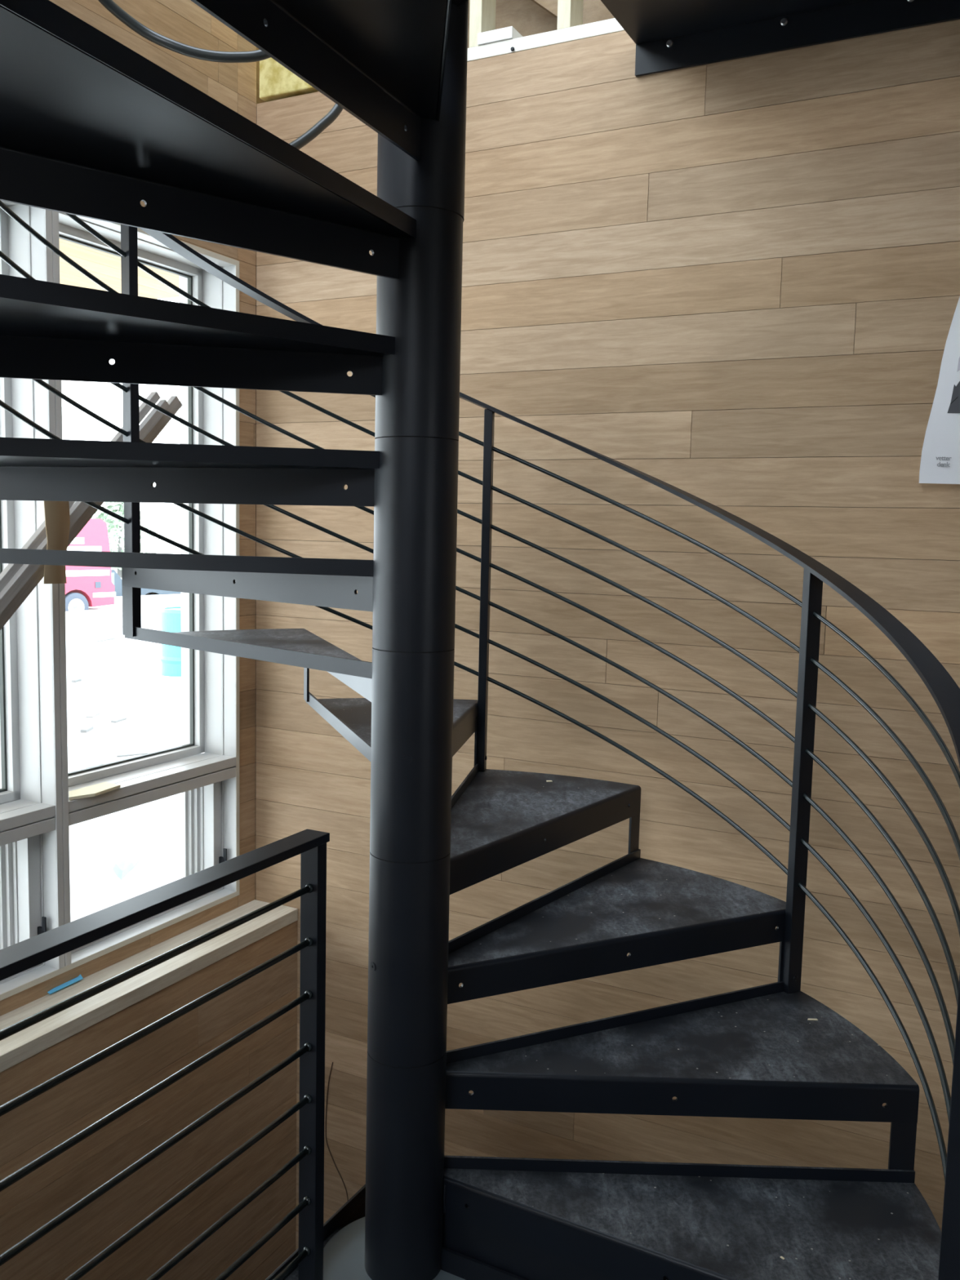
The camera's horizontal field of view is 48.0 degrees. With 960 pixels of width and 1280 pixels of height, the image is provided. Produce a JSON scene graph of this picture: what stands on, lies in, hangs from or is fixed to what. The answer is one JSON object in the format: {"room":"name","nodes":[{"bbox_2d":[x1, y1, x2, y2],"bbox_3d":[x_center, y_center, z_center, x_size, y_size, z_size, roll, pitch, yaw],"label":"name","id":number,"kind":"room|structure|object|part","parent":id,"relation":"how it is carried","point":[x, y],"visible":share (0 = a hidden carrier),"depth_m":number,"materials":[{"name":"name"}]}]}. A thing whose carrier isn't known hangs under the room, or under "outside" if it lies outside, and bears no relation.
{"room":"spiral staircase","nodes":[
{"label":"spiral staircase","id":0,"kind":"room"},
{"bbox_2d":[58,238,178,298],"bbox_3d":[-3.916,-1.361,1.433,3.563,0.140,8.727,4,7,27],"label":"window blind","id":1,"kind":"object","parent":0,"point":[106,267],"depth_m":4.61,"materials":[{"name":"yellow wood"}]},
{"bbox_2d":[0,0,256,1016],"bbox_3d":[-2.153,-1.365,0.595,0.110,5.080,6.200,4,7,27],"label":"wall","id":2,"kind":"structure","parent":0,"point":[233,85],"depth_m":3.19,"materials":[{"name":"brown wood"}]},
{"bbox_2d":[0,200,57,994],"bbox_3d":[-1.337,-0.086,2.491,0.215,1.987,0.701,4,7,27],"label":"window","id":3,"kind":"structure","parent":2,"relation":"in","point":[28,840],"depth_m":2.79,"materials":[{"name":"grey paint"}]},
{"bbox_3d":[-1.357,0.695,2.572,0.110,0.379,0.670,4,7,27],"label":"sash","id":4,"kind":"part","parent":3,"relation":"part of","materials":[{"name":"grey paint"}]},
{"bbox_2d":[44,208,71,968],"bbox_3d":[-1.097,-0.109,2.767,0.048,1.955,0.041,4,7,27],"label":"window frame","id":5,"kind":"structure","parent":2,"relation":"attached to","point":[51,217],"depth_m":2.78,"materials":[{"name":"grey wood"}]},
{"bbox_2d":[0,391,160,591],"bbox_3d":[-1.078,-0.259,2.648,0.020,0.784,0.807,4,7,27],"label":"board","id":6,"kind":"object","parent":2,"relation":"attached to","point":[38,536],"visible":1,"depth_m":2.63,"materials":[{"name":"white wood"}]},
{"bbox_2d":[0,395,182,630],"bbox_3d":[-1.062,-0.221,2.686,0.020,0.862,0.900,4,7,27],"label":"board","id":7,"kind":"object","parent":2,"relation":"attached to","point":[175,404],"visible":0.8,"depth_m":2.73,"materials":[{"name":"wood"}]},
{"bbox_2d":[0,400,169,614],"bbox_3d":[-1.047,-0.224,2.629,0.049,0.804,0.840,4,7,27],"label":"wooden beam","id":8,"kind":"structure","parent":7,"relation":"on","point":[17,582],"depth_m":2.63,"materials":[{"name":"brown wood"}]},
{"bbox_3d":[-1.032,-0.250,2.634,0.011,0.226,0.096,3,6,16],"label":"cardboard strip","id":9,"kind":"part","parent":8,"relation":"part of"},
{"bbox_2d":[0,222,239,1000],"bbox_3d":[-1.406,-0.050,2.128,0.006,1.987,2.838,4,7,27],"label":"trim","id":10,"kind":"structure","parent":2,"relation":"attached to","point":[199,250],"depth_m":3.28,"materials":[{"name":"beige wood"}]},
{"bbox_2d":[58,212,235,963],"bbox_3d":[-1.013,-0.143,3.119,0.215,1.987,0.706,4,7,27],"label":"window","id":11,"kind":"structure","parent":2,"relation":"in","point":[206,780],"depth_m":3.37,"materials":[{"name":"grey paint"}]},
{"bbox_2d":[68,782,120,799],"bbox_3d":[-1.054,0.410,2.925,0.075,0.008,0.175,4,7,27],"label":"wood shim","id":12,"kind":"object","parent":11,"relation":"on","point":[94,790],"visible":1,"depth_m":2.92,"materials":[{"name":"beige wood"}]},
{"bbox_3d":[-1.032,0.637,3.203,0.110,0.379,0.670,4,7,27],"label":"sash","id":13,"kind":"part","parent":11,"relation":"part of","materials":[{"name":"grey paint"}]},
{"bbox_2d":[0,920,297,1279],"bbox_3d":[-2.166,2.570,0.960,0.284,2.859,6.199,4,7,27],"label":"wall","id":14,"kind":"structure","parent":0,"point":[35,1127],"depth_m":3.00,"materials":[{"name":"brown wood"}]},
{"bbox_2d":[0,899,270,1030],"bbox_3d":[-2.169,1.126,0.835,0.194,0.037,6.188,4,7,27],"label":"window sill","id":15,"kind":"structure","parent":14,"relation":"on","point":[15,1015],"depth_m":3.01,"materials":[{"name":"beige wood"}]},
{"bbox_2d":[47,973,83,994],"bbox_3d":[-1.115,0.908,2.873,0.045,0.020,0.115,4,7,27],"label":"tape","id":16,"kind":"object","parent":15,"relation":"on","point":[79,977],"visible":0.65,"depth_m":2.86,"materials":[{"name":"blue plastic"}]},
{"bbox_2d":[0,905,297,1072],"bbox_3d":[-2.042,1.134,0.769,0.089,0.040,6.186,4,7,27],"label":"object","id":17,"kind":"structure","parent":14,"relation":"on","point":[15,1048],"depth_m":2.88,"materials":[{"name":"beige wood"}]},
{"bbox_2d":[256,47,266,106],"bbox_3d":[-0.665,-2.771,3.453,0.020,2.800,0.248,4,7,27],"label":"wall","id":18,"kind":"structure","parent":0,"point":[259,100],"depth_m":3.48,"materials":[{"name":"beige wood"}]},
{"bbox_2d":[467,0,557,48],"bbox_3d":[3.100,-2.504,1.687,8.310,2.800,0.020,4,7,27],"label":"wall","id":19,"kind":"structure","parent":0,"point":[526,17],"depth_m":3.26,"materials":[{"name":"beige wood"}]},
{"bbox_2d":[531,0,614,24],"bbox_3d":[0.182,-1.866,3.070,1.084,0.878,0.038,4,7,27],"label":"board","id":20,"kind":"object","parent":19,"relation":"attached to","point":[593,11],"visible":0.17,"depth_m":3.00,"materials":[{"name":"beige wood"}]},
{"bbox_2d":[254,19,959,1250],"bbox_3d":[2.872,1.312,1.802,8.310,5.416,0.101,4,7,27],"label":"wall","id":21,"kind":"structure","parent":0,"point":[734,285],"depth_m":2.81,"materials":[{"name":"brown wood"}]},
{"bbox_2d":[259,57,318,102],"bbox_3d":[-0.461,-1.996,3.234,0.414,0.688,0.116,4,7,27],"label":"insulation","id":22,"kind":"object","parent":21,"relation":"on","point":[277,82],"visible":0.2,"depth_m":3.28},
{"bbox_2d":[324,1062,348,1200],"bbox_3d":[-0.463,1.662,3.494,0.095,0.605,0.004,4,7,26],"label":"wire","id":23,"kind":"object","parent":21,"relation":"attached to","point":[332,1062],"visible":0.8,"depth_m":3.50,"materials":[{"name":"brown"}]},
{"bbox_2d":[466,17,624,62],"bbox_3d":[1.744,-1.489,2.123,4.580,0.035,0.091,4,7,27],"label":"trim","id":24,"kind":"structure","parent":21,"relation":"on","point":[611,25],"depth_m":2.87,"materials":[{"name":"white"}]},
{"bbox_2d":[468,0,496,48],"bbox_3d":[0.033,-2.861,2.881,0.038,2.462,0.086,4,7,27],"label":"stud","id":25,"kind":"object","parent":24,"relation":"on","point":[482,12],"visible":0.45,"depth_m":2.97,"materials":[{"name":"beige wood"}]},
{"bbox_2d":[477,26,522,45],"bbox_3d":[0.059,-1.648,2.971,0.105,0.030,0.084,4,7,27],"label":"block","id":26,"kind":"object","parent":24,"relation":"on","point":[508,33],"visible":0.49,"depth_m":2.93,"materials":[{"name":"white plastic"}]},
{"bbox_2d":[556,0,583,29],"bbox_3d":[0.268,-2.844,2.762,0.038,2.462,0.086,4,7,27],"label":"stud","id":27,"kind":"object","parent":24,"relation":"on","point":[570,12],"visible":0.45,"depth_m":2.85,"materials":[{"name":"beige wood"}]},
{"bbox_2d":[600,0,959,76],"bbox_3d":[1.925,-1.312,1.394,3.974,0.084,1.064,4,7,27],"label":"landing","id":28,"kind":"object","parent":21,"relation":"attached to","point":[668,35],"visible":1,"depth_m":2.58,"materials":[{"name":"black metal"}]},
{"bbox_2d":[919,297,959,484],"bbox_3d":[1.269,-0.634,2.388,0.518,0.582,0.046,4,6,21],"label":"poster","id":29,"kind":"object","parent":21,"relation":"attached to","point":[940,464],"visible":1,"depth_m":2.48,"materials":[{"name":"white paper"}]},
{"bbox_3d":[2.495,1.793,-1.573,5.840,0.292,6.078,4,7,27],"label":"floor","id":30,"kind":"structure","parent":0,"visible":0},
{"bbox_2d":[265,1183,365,1279],"bbox_3d":[-0.869,1.518,-0.324,1.299,0.232,5.260,4,7,27],"label":"landing","id":31,"kind":"object","parent":30,"relation":"attached to","point":[353,1209],"visible":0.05,"depth_m":2.18,"materials":[{"name":"black metal"}]},
{"bbox_2d":[0,828,329,1279],"bbox_3d":[-1.263,0.943,0.113,0.050,0.866,4.216,4,7,27],"label":"guard railing","id":32,"kind":"object","parent":31,"relation":"on","point":[18,957],"visible":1,"depth_m":1.74,"materials":[{"name":"black metal"}]},
{"bbox_3d":[-1.266,0.904,0.097,0.017,0.017,4.192,4,7,27],"label":"rail rod","id":33,"kind":"part","parent":32,"relation":"part of","materials":[{"name":"metal"}]},
{"bbox_3d":[-1.264,0.806,0.087,0.017,0.017,4.192,4,7,27],"label":"rail rod","id":34,"kind":"part","parent":32,"relation":"part of","materials":[{"name":"metal"}]},
{"bbox_3d":[-1.262,0.709,0.077,0.017,0.017,4.192,4,7,27],"label":"rail rod","id":35,"kind":"part","parent":32,"relation":"part of","materials":[{"name":"metal"}]},
{"bbox_3d":[-1.260,0.611,0.067,0.017,0.017,4.192,4,7,27],"label":"rail rod","id":36,"kind":"part","parent":32,"relation":"part of","materials":[{"name":"metal"}]},
{"bbox_3d":[-1.254,0.520,0.070,0.050,0.016,4.216,4,7,27],"label":"rail","id":37,"kind":"part","parent":32,"relation":"part of","materials":[{"name":"black metal"}]},
{"bbox_3d":[-1.268,1.002,0.107,0.017,0.017,4.192,4,7,27],"label":"rail rod","id":38,"kind":"part","parent":32,"relation":"part of","materials":[{"name":"metal"}]},
{"bbox_3d":[-1.271,1.100,0.118,0.017,0.017,4.192,4,7,27],"label":"rail rod","id":39,"kind":"part","parent":32,"relation":"part of","materials":[{"name":"metal"}]},
{"bbox_3d":[-1.273,1.198,0.128,0.017,0.017,4.192,4,7,27],"label":"rail rod","id":40,"kind":"part","parent":32,"relation":"part of","materials":[{"name":"metal"}]},
{"bbox_3d":[-1.275,1.296,0.138,0.017,0.017,4.192,4,7,27],"label":"rail rod","id":41,"kind":"part","parent":32,"relation":"part of","materials":[{"name":"metal"}]},
{"bbox_3d":[-0.306,0.782,1.969,0.038,0.850,0.027,4,7,27],"label":"post","id":42,"kind":"part","parent":32,"relation":"part of","materials":[{"name":"black metal"}]},
{"bbox_2d":[0,0,959,1279],"bbox_3d":[-0.103,-0.736,1.870,1.944,3.900,1.944,1,6,-3],"label":"spiral staircase","id":43,"kind":"structure","parent":31,"relation":"on","point":[91,126],"depth_m":1.95,"materials":[{"name":"black metal"}]},
{"bbox_2d":[97,0,342,149],"bbox_3d":[-0.616,-1.524,2.664,0.800,0.612,0.103,-2,7,-30],"label":"tube","id":44,"kind":"object","parent":43,"relation":"attached to","point":[146,33],"visible":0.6,"depth_m":2.64,"materials":[{"name":"grey dark steel"}]},
{"bbox_3d":[-0.147,1.199,2.069,0.326,0.009,0.326,1,6,-3],"label":"plate","id":45,"kind":"part","parent":43,"relation":"part of","materials":[{"name":"grey metal"}]},
{"bbox_3d":[-0.113,-0.316,1.913,1.910,2.341,1.911,1,6,-3],"label":"rail rod","id":46,"kind":"part","parent":43,"relation":"part of","materials":[{"name":"metal"}]},
{"bbox_3d":[-0.106,-0.619,1.882,1.910,2.341,1.911,1,6,-3],"label":"rail rod","id":47,"kind":"part","parent":43,"relation":"part of","materials":[{"name":"metal"}]},
{"bbox_3d":[-0.103,-0.721,1.872,1.910,2.341,1.911,1,6,-3],"label":"rail rod","id":48,"kind":"part","parent":43,"relation":"part of","materials":[{"name":"metal"}]},
{"bbox_3d":[-0.110,-0.417,1.903,1.910,2.341,1.911,1,6,-3],"label":"rail rod","id":49,"kind":"part","parent":43,"relation":"part of","materials":[{"name":"metal"}]},
{"bbox_3d":[-0.101,-0.822,1.861,1.910,2.341,1.911,1,6,-3],"label":"rail rod","id":50,"kind":"part","parent":43,"relation":"part of","materials":[{"name":"metal"}]},
{"bbox_3d":[-0.115,-0.214,1.924,1.910,2.341,1.911,1,6,-3],"label":"rail rod","id":51,"kind":"part","parent":43,"relation":"part of","materials":[{"name":"metal"}]},
{"bbox_3d":[-0.108,-0.518,1.893,1.910,2.341,1.911,1,6,-3],"label":"rail rod","id":52,"kind":"part","parent":43,"relation":"part of","materials":[{"name":"metal"}]},
{"bbox_3d":[-0.099,-0.918,1.852,1.944,2.348,1.944,1,6,-3],"label":"handrail","id":53,"kind":"part","parent":43,"relation":"part of","materials":[{"name":"black metal"}]},
{"label":"outside","id":54,"kind":"structure","parent":0,"visible":0},
{"bbox_2d":[65,567,202,921],"bbox_3d":[-45.965,1.361,15.662,90.700,4.839,160.000,4,7,27],"label":"ground","id":55,"kind":"structure","parent":54,"point":[121,677],"depth_m":8.76,"materials":[{"name":"white"}]},
{"bbox_2d":[71,678,81,682],"bbox_3d":[-4.611,0.464,12.318,0.065,0.032,0.179,2,6,7],"label":"scrap offcut","id":56,"kind":"object","parent":55,"relation":"on","point":[76,680],"visible":1,"depth_m":12.28,"materials":[{"name":"grey wood"}]},
{"bbox_2d":[80,724,93,733],"bbox_3d":[-3.258,0.740,8.932,0.065,0.032,0.215,1,6,-2],"label":"scrap offcut","id":57,"kind":"object","parent":55,"relation":"on","point":[86,729],"visible":1,"depth_m":8.88,"materials":[{"name":"grey wood"}]},
{"bbox_2d":[65,518,115,611],"bbox_3d":[-11.920,-1.691,26.187,2.012,2.620,5.710,5,7,35],"label":"van","id":58,"kind":"object","parent":55,"relation":"on","point":[86,587],"visible":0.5,"depth_m":27.33,"materials":[{"name":"pink paint"}]},
{"bbox_2d":[85,761,102,768],"bbox_3d":[-2.626,0.873,7.306,0.078,0.032,0.324,1,6,-3],"label":"scrap offcut","id":59,"kind":"object","parent":55,"relation":"on","point":[97,763],"visible":0.31,"depth_m":7.37,"materials":[{"name":"grey wood"}]},
{"bbox_2d":[111,716,126,723],"bbox_3d":[-3.161,0.700,9.433,0.065,0.024,0.215,2,6,11],"label":"scrap offcut","id":60,"kind":"object","parent":55,"relation":"on","point":[122,718],"visible":1,"depth_m":9.40,"materials":[{"name":"grey wood"}]},
{"bbox_2d":[91,502,161,577],"bbox_3d":[-20.235,-4.322,60.060,4.700,7.242,5.053,1,6,-3],"label":"tree","id":61,"kind":"object","parent":55,"relation":"on","point":[113,525],"visible":0.27,"depth_m":59.57,"materials":[{"name":"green plant"}]},
{"bbox_2d":[112,854,142,879],"bbox_3d":[-1.668,1.047,5.041,0.098,0.048,0.356,1,6,-1],"label":"rubble pile","id":62,"kind":"object","parent":55,"relation":"on","point":[122,868],"visible":1,"depth_m":5.00,"materials":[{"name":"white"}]},
{"bbox_2d":[115,750,149,757],"bbox_3d":[-2.545,0.829,7.897,0.253,0.016,0.162,-2,7,-30],"label":"scrap offcut","id":63,"kind":"object","parent":55,"relation":"on","point":[130,753],"visible":0.87,"depth_m":7.86,"materials":[{"name":"grey wood"}]},
{"bbox_2d":[111,568,181,596],"bbox_3d":[-12.877,-1.588,35.930,5.380,1.590,1.810,-4,8,-40],"label":"pickup truck","id":64,"kind":"object","parent":55,"relation":"on","point":[116,580],"visible":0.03,"depth_m":35.61,"materials":[{"name":"grey paint"}]},
{"bbox_2d":[160,606,181,676],"bbox_3d":[-3.530,0.069,12.954,0.610,0.900,0.610,1,6,-3],"label":"drum","id":65,"kind":"object","parent":55,"relation":"on","point":[171,617],"visible":0.28,"depth_m":12.69,"materials":[{"name":"teal plastic"}]}
]}

